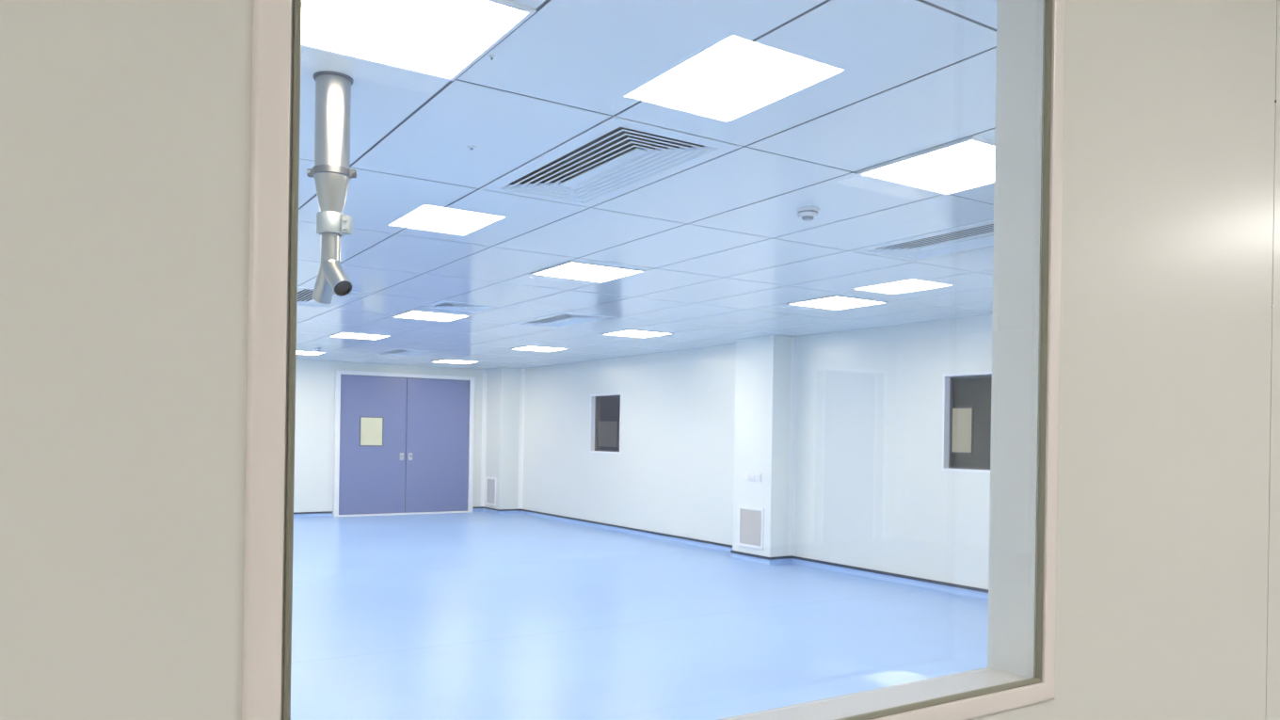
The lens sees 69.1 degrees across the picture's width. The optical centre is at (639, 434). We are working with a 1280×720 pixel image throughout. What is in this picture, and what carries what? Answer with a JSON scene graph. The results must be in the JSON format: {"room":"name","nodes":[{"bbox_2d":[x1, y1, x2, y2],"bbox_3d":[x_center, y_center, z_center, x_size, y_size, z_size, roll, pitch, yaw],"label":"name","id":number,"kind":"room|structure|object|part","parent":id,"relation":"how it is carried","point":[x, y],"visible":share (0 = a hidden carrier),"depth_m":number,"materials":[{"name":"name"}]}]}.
{"room":"cleanroom corridor","nodes":[
{"label":"cleanroom corridor","id":0,"kind":"room"},
{"bbox_2d":[293,359,482,515],"bbox_3d":[-5.771,0.502,14.838,7.830,3.542,0.100,1,0,-33],"label":"wall","id":1,"kind":"structure","parent":0,"point":[314,379],"depth_m":15.15,"materials":[{"name":"white paint"}]},
{"bbox_2d":[293,512,332,518],"bbox_3d":[-7.034,1.285,13.934,4.747,0.062,0.061,1,0,-33],"label":"trim","id":2,"kind":"structure","parent":1,"relation":"attached to","point":[321,515],"depth_m":15.06,"materials":[{"name":"blue plastic"}]},
{"bbox_2d":[293,506,483,513],"bbox_3d":[-5.927,1.257,14.678,7.413,0.028,0.012,1,0,-33],"label":"baseboard","id":3,"kind":"structure","parent":1,"relation":"attached to","point":[474,506],"depth_m":15.11,"materials":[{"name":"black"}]},
{"bbox_2d":[332,369,474,516],"bbox_3d":[-3.998,0.162,15.892,2.424,2.403,0.149,1,0,-33],"label":"door","id":4,"kind":"structure","parent":1,"relation":"in","point":[404,444],"depth_m":15.83,"materials":[{"name":"purple"}]},
{"bbox_3d":[-4.493,-0.054,15.543,0.361,0.460,0.004,1,0,-33],"label":"vision panel","id":5,"kind":"part","parent":4,"relation":"part of","materials":[{"name":"glass"}]},
{"bbox_3d":[-4.492,-0.054,15.541,0.395,0.494,0.008,1,0,-33],"label":"vision frame","id":6,"kind":"part","parent":4,"relation":"part of","materials":[{"name":"grey glass"}]},
{"bbox_2d":[480,368,487,506],"bbox_3d":[-2.797,0.058,16.660,0.060,2.462,0.060,1,0,-33],"label":"trim","id":7,"kind":"structure","parent":1,"relation":"attached to","point":[485,371],"depth_m":16.68,"materials":[{"name":"white metal"}]},
{"bbox_2d":[485,367,520,509],"bbox_3d":[-2.432,0.110,16.522,0.405,2.555,0.690,1,0,-33],"label":"wall column","id":8,"kind":"structure","parent":0,"point":[503,391],"depth_m":16.25,"materials":[{"name":"white paint"}]},
{"bbox_2d":[485,476,495,506],"bbox_3d":[-2.637,0.999,16.434,0.013,0.500,0.410,1,0,-33],"label":"grille","id":9,"kind":"object","parent":8,"relation":"attached to","point":[490,487],"visible":1,"depth_m":16.43,"materials":[{"name":"white metal"}]},
{"bbox_3d":[-2.637,0.999,16.434,0.004,0.426,0.338,1,0,-33],"label":"slatted panel","id":10,"kind":"part","parent":9,"relation":"part of","materials":[{"name":"grey metal"}]},
{"bbox_2d":[290,512,988,719],"bbox_3d":[-1.825,1.422,8.712,8.030,0.050,14.690,1,0,-33],"label":"floor","id":11,"kind":"structure","parent":0,"point":[471,616],"depth_m":6.89,"materials":[{"name":"blue plastic"}]},
{"bbox_2d":[0,0,1279,719],"bbox_3d":[2.565,0.021,2.847,13.400,2.888,0.102,1,0,-33],"label":"wall","id":12,"kind":"structure","parent":0,"point":[125,125],"depth_m":0.88,"materials":[{"name":"grey paint"}]},
{"bbox_2d":[241,0,1065,719],"bbox_3d":[0.146,-0.234,1.279,1.296,1.356,0.112,1,0,-33],"label":"window","id":13,"kind":"structure","parent":12,"relation":"in","point":[1008,681],"depth_m":1.57,"materials":[{"name":"white metal"}]},
{"bbox_2d":[296,0,997,368],"bbox_3d":[-1.784,-1.173,8.712,7.830,0.030,14.490,1,0,-33],"label":"ceiling","id":14,"kind":"structure","parent":0,"point":[815,94],"depth_m":4.20,"materials":[{"name":"grey"}]},
{"bbox_2d":[296,350,326,355],"bbox_3d":[-4.962,-1.202,13.583,0.585,0.010,0.591,1,0,-33],"label":"recessed light","id":15,"kind":"object","parent":14,"relation":"in","point":[299,352],"visible":0.52,"depth_m":13.55,"materials":[{"name":"white plastic"}]},
{"bbox_2d":[296,351,321,354],"bbox_3d":[-4.962,-1.203,13.583,0.552,0.006,0.558,1,0,-33],"label":"diffuser","id":16,"kind":"object","parent":15,"relation":"attached to","point":[297,352],"depth_m":13.61,"materials":[{"name":"white plastic"}]},
{"bbox_2d":[314,347,322,351],"bbox_3d":[-4.406,-1.171,12.739,0.112,0.054,0.112,1,0,-33],"label":"smoke detector","id":17,"kind":"object","parent":14,"relation":"attached to","point":[316,348],"visible":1,"depth_m":12.70,"materials":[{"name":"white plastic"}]},
{"bbox_2d":[306,70,356,303],"bbox_3d":[-0.982,-0.785,2.981,0.190,0.721,0.124,1,0,24],"label":"exhaust pipe","id":18,"kind":"object","parent":14,"relation":"hanging from","point":[331,173],"visible":1,"depth_m":2.95,"materials":[{"name":"grey metal"}]},
{"bbox_2d":[311,255,340,303],"bbox_3d":[-1.016,-0.498,3.007,0.061,0.146,0.120,1,0,-43],"label":"outlet","id":19,"kind":"object","parent":18,"relation":"attached to","point":[323,293],"depth_m":2.98,"materials":[{"name":"grey metal"}]},
{"bbox_2d":[320,255,352,296],"bbox_3d":[-0.968,-0.504,2.957,0.061,0.132,0.140,1,0,-44],"label":"outlet","id":20,"kind":"object","parent":18,"relation":"attached to","point":[334,280],"depth_m":2.94,"materials":[{"name":"grey metal"}]},
{"bbox_3d":[-0.939,-0.673,2.974,0.023,0.055,0.037,1,0,0],"label":"hinge plate","id":21,"kind":"part","parent":18,"relation":"part of","materials":[{"name":"grey metal"}]},
{"bbox_2d":[297,286,370,308],"bbox_3d":[-2.788,-1.240,8.022,0.589,0.139,1.198,1,0,-33],"label":"ceiling vent","id":22,"kind":"object","parent":14,"relation":"in","point":[304,294],"visible":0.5,"depth_m":8.20,"materials":[{"name":"white metal"}]},
{"bbox_2d":[328,332,391,339],"bbox_3d":[-3.345,-1.177,11.081,0.585,0.010,0.591,1,0,-33],"label":"recessed light","id":23,"kind":"object","parent":14,"relation":"in","point":[353,335],"visible":1,"depth_m":11.04,"materials":[{"name":"white plastic"}]},
{"bbox_2d":[372,348,435,356],"bbox_3d":[-3.401,-1.249,13.370,0.589,0.139,1.198,1,0,-33],"label":"ceiling vent","id":24,"kind":"object","parent":14,"relation":"in","point":[396,351],"visible":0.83,"depth_m":13.33,"materials":[{"name":"white metal"}]},
{"bbox_2d":[301,0,536,80],"bbox_3d":[-0.682,-1.136,2.562,0.585,0.010,0.591,1,0,-33],"label":"recessed light","id":25,"kind":"object","parent":14,"relation":"in","point":[440,39],"visible":0.8,"depth_m":2.60,"materials":[{"name":"white plastic"}]},
{"bbox_2d":[392,309,471,321],"bbox_3d":[-2.035,-1.157,9.055,0.585,0.010,0.591,1,0,-33],"label":"recessed light","id":26,"kind":"object","parent":14,"relation":"in","point":[413,313],"visible":1,"depth_m":9.02,"materials":[{"name":"white plastic"}]},
{"bbox_2d":[395,311,465,320],"bbox_3d":[-2.035,-1.158,9.055,0.552,0.006,0.558,1,0,-33],"label":"diffuser","id":27,"kind":"object","parent":26,"relation":"attached to","point":[424,315],"depth_m":9.04,"materials":[{"name":"white plastic"}]},
{"bbox_2d":[431,359,479,364],"bbox_3d":[-2.957,-1.171,14.879,0.585,0.010,0.591,1,0,-33],"label":"recessed light","id":28,"kind":"object","parent":14,"relation":"in","point":[440,360],"visible":1,"depth_m":14.86,"materials":[{"name":"white plastic"}]},
{"bbox_2d":[418,300,504,313],"bbox_3d":[-1.622,-1.222,8.417,0.589,0.139,0.595,1,0,-33],"label":"ceiling vent","id":29,"kind":"object","parent":14,"relation":"in","point":[442,305],"visible":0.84,"depth_m":8.40,"materials":[{"name":"white metal"}]},
{"bbox_2d":[510,345,569,351],"bbox_3d":[-1.340,-1.146,12.377,0.585,0.010,0.591,1,0,-33],"label":"recessed light","id":30,"kind":"object","parent":14,"relation":"in","point":[527,347],"visible":1,"depth_m":12.35,"materials":[{"name":"white plastic"}]},
{"bbox_2d":[511,311,617,328],"bbox_3d":[-0.783,-1.209,9.318,0.589,0.139,1.198,1,0,-33],"label":"ceiling vent","id":31,"kind":"object","parent":14,"relation":"in","point":[564,319],"visible":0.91,"depth_m":9.27,"materials":[{"name":"white"}]},
{"bbox_3d":[-0.784,-1.144,9.318,0.053,0.008,0.662,1,0,-33],"label":"plate","id":32,"kind":"part","parent":31,"relation":"part of","materials":[{"name":"white metal"}]},
{"bbox_2d":[530,260,645,283],"bbox_3d":[-0.366,-1.131,6.472,0.585,0.010,0.591,1,0,-33],"label":"recessed light","id":33,"kind":"object","parent":14,"relation":"in","point":[571,269],"visible":1,"depth_m":6.44,"materials":[{"name":"white plastic"}]},
{"bbox_2d":[480,115,742,207],"bbox_3d":[-0.170,-1.199,3.970,0.589,0.139,1.198,1,0,-33],"label":"ceiling vent","id":34,"kind":"object","parent":14,"relation":"in","point":[616,156],"visible":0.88,"depth_m":3.96,"materials":[{"name":"white metal"}]},
{"bbox_3d":[-0.171,-1.135,3.970,0.053,0.008,0.662,1,0,-33],"label":"plate","id":35,"kind":"part","parent":34,"relation":"part of","materials":[{"name":"white metal"}]},
{"bbox_2d":[601,329,673,337],"bbox_3d":[-0.030,-1.126,10.351,0.585,0.010,0.591,1,0,-33],"label":"recessed light","id":36,"kind":"object","parent":14,"relation":"in","point":[637,333],"visible":1,"depth_m":10.32,"materials":[{"name":"white plastic"}]},
{"bbox_2d":[796,206,819,221],"bbox_3d":[0.831,-1.090,4.598,0.112,0.054,0.112,1,0,-33],"label":"smoke detector","id":37,"kind":"object","parent":14,"relation":"attached to","point":[807,213],"visible":1,"depth_m":4.56,"materials":[{"name":"white plastic"}]},
{"bbox_2d":[786,294,888,310],"bbox_3d":[1.645,-1.100,7.758,0.585,0.010,0.591,1,0,-33],"label":"recessed light","id":38,"kind":"object","parent":14,"relation":"in","point":[837,302],"visible":1,"depth_m":7.73,"materials":[{"name":"white plastic"}]},
{"bbox_2d":[848,219,993,261],"bbox_3d":[1.835,-1.168,5.266,0.589,0.139,1.198,1,0,-33],"label":"ceiling vent","id":39,"kind":"object","parent":14,"relation":"in","point":[979,235],"visible":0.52,"depth_m":5.39,"materials":[{"name":"white metal"}]},
{"bbox_3d":[1.834,-1.104,5.266,0.053,0.008,0.662,1,0,-33],"label":"plate","id":40,"kind":"part","parent":39,"relation":"part of","materials":[{"name":"white metal"}]},
{"bbox_2d":[855,135,994,195],"bbox_3d":[1.323,-1.105,3.858,0.585,0.010,0.591,1,0,-33],"label":"recessed light","id":41,"kind":"object","parent":14,"relation":"in","point":[968,163],"visible":0.64,"depth_m":3.86,"materials":[{"name":"white plastic"}]},
{"bbox_2d":[522,313,992,589],"bbox_3d":[1.498,0.146,10.906,0.100,2.605,14.590,1,0,-33],"label":"wall","id":42,"kind":"structure","parent":0,"point":[872,491],"depth_m":10.13,"materials":[{"name":"white paint"}]},
{"bbox_2d":[517,368,525,509],"bbox_3d":[-2.083,0.069,16.301,0.060,2.462,0.060,1,0,-33],"label":"trim","id":43,"kind":"structure","parent":42,"relation":"attached to","point":[521,377],"depth_m":16.32,"materials":[{"name":"white metal"}]},
{"bbox_2d":[590,393,621,453],"bbox_3d":[-0.484,-0.168,13.976,0.105,0.889,0.889,1,0,-33],"label":"window","id":44,"kind":"structure","parent":42,"relation":"in","point":[593,397],"depth_m":14.31,"materials":[{"name":"white"}]},
{"bbox_2d":[472,506,988,601],"bbox_3d":[1.293,1.369,10.719,0.417,0.028,14.478,1,0,-33],"label":"baseboard","id":45,"kind":"structure","parent":42,"relation":"attached to","point":[569,518],"depth_m":10.37,"materials":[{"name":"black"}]},
{"bbox_2d":[787,336,798,556],"bbox_3d":[1.718,0.128,10.428,0.050,2.462,0.050,1,0,-33],"label":"trim","id":46,"kind":"structure","parent":42,"relation":"attached to","point":[794,340],"depth_m":10.44,"materials":[{"name":"white"}]},
{"bbox_2d":[941,371,991,473],"bbox_3d":[3.124,-0.111,8.392,0.105,0.905,0.878,1,0,-33],"label":"window","id":47,"kind":"structure","parent":42,"relation":"in","point":[947,405],"depth_m":8.72,"materials":[{"name":"white metal"}]},
{"bbox_2d":[732,335,791,557],"bbox_3d":[1.411,0.169,10.659,0.315,2.555,0.670,1,0,-33],"label":"wall column","id":48,"kind":"structure","parent":0,"point":[762,363],"depth_m":10.42,"materials":[{"name":"white paint"}]},
{"bbox_2d":[737,505,764,550],"bbox_3d":[1.259,1.055,10.570,0.013,0.470,0.440,1,0,-33],"label":"grille","id":49,"kind":"object","parent":48,"relation":"attached to","point":[750,520],"visible":1,"depth_m":10.56,"materials":[{"name":"white metal"}]},
{"bbox_3d":[1.260,1.055,10.570,0.004,0.396,0.368,1,0,-33],"label":"slatted panel","id":50,"kind":"part","parent":49,"relation":"part of","materials":[{"name":"grey metal"}]},
{"bbox_3d":[1.263,1.055,10.573,0.003,0.399,0.369,1,0,-33],"label":"plate","id":51,"kind":"part","parent":49,"relation":"part of","materials":[{"name":"grey metal"}]},
{"bbox_2d":[749,473,761,481],"bbox_3d":[1.309,0.485,10.504,0.015,0.093,0.199,1,0,-33],"label":"wall switch","id":52,"kind":"object","parent":48,"relation":"attached to","point":[753,477],"visible":1,"depth_m":10.50,"materials":[{"name":"white plastic"}]},
{"bbox_2d":[596,376,991,468],"bbox_3d":[1.951,0.153,13.467,0.100,2.605,15.500,1,0,-33],"label":"wall","id":53,"kind":"structure","parent":0,"point":[969,392],"depth_m":10.54,"materials":[{"name":"grey glass"}]},
{"bbox_2d":[597,420,618,447],"bbox_3d":[-0.596,-0.011,17.308,0.012,0.508,0.700,1,0,-33],"label":"window","id":54,"kind":"structure","parent":53,"relation":"in","point":[608,430],"depth_m":17.29,"materials":[{"name":"grey glass"}]},
{"bbox_2d":[951,406,974,454],"bbox_3d":[3.660,-0.051,10.723,0.012,0.548,0.440,1,0,-33],"label":"window","id":55,"kind":"structure","parent":53,"relation":"in","point":[962,441],"depth_m":10.65,"materials":[{"name":"grey"}]}
]}

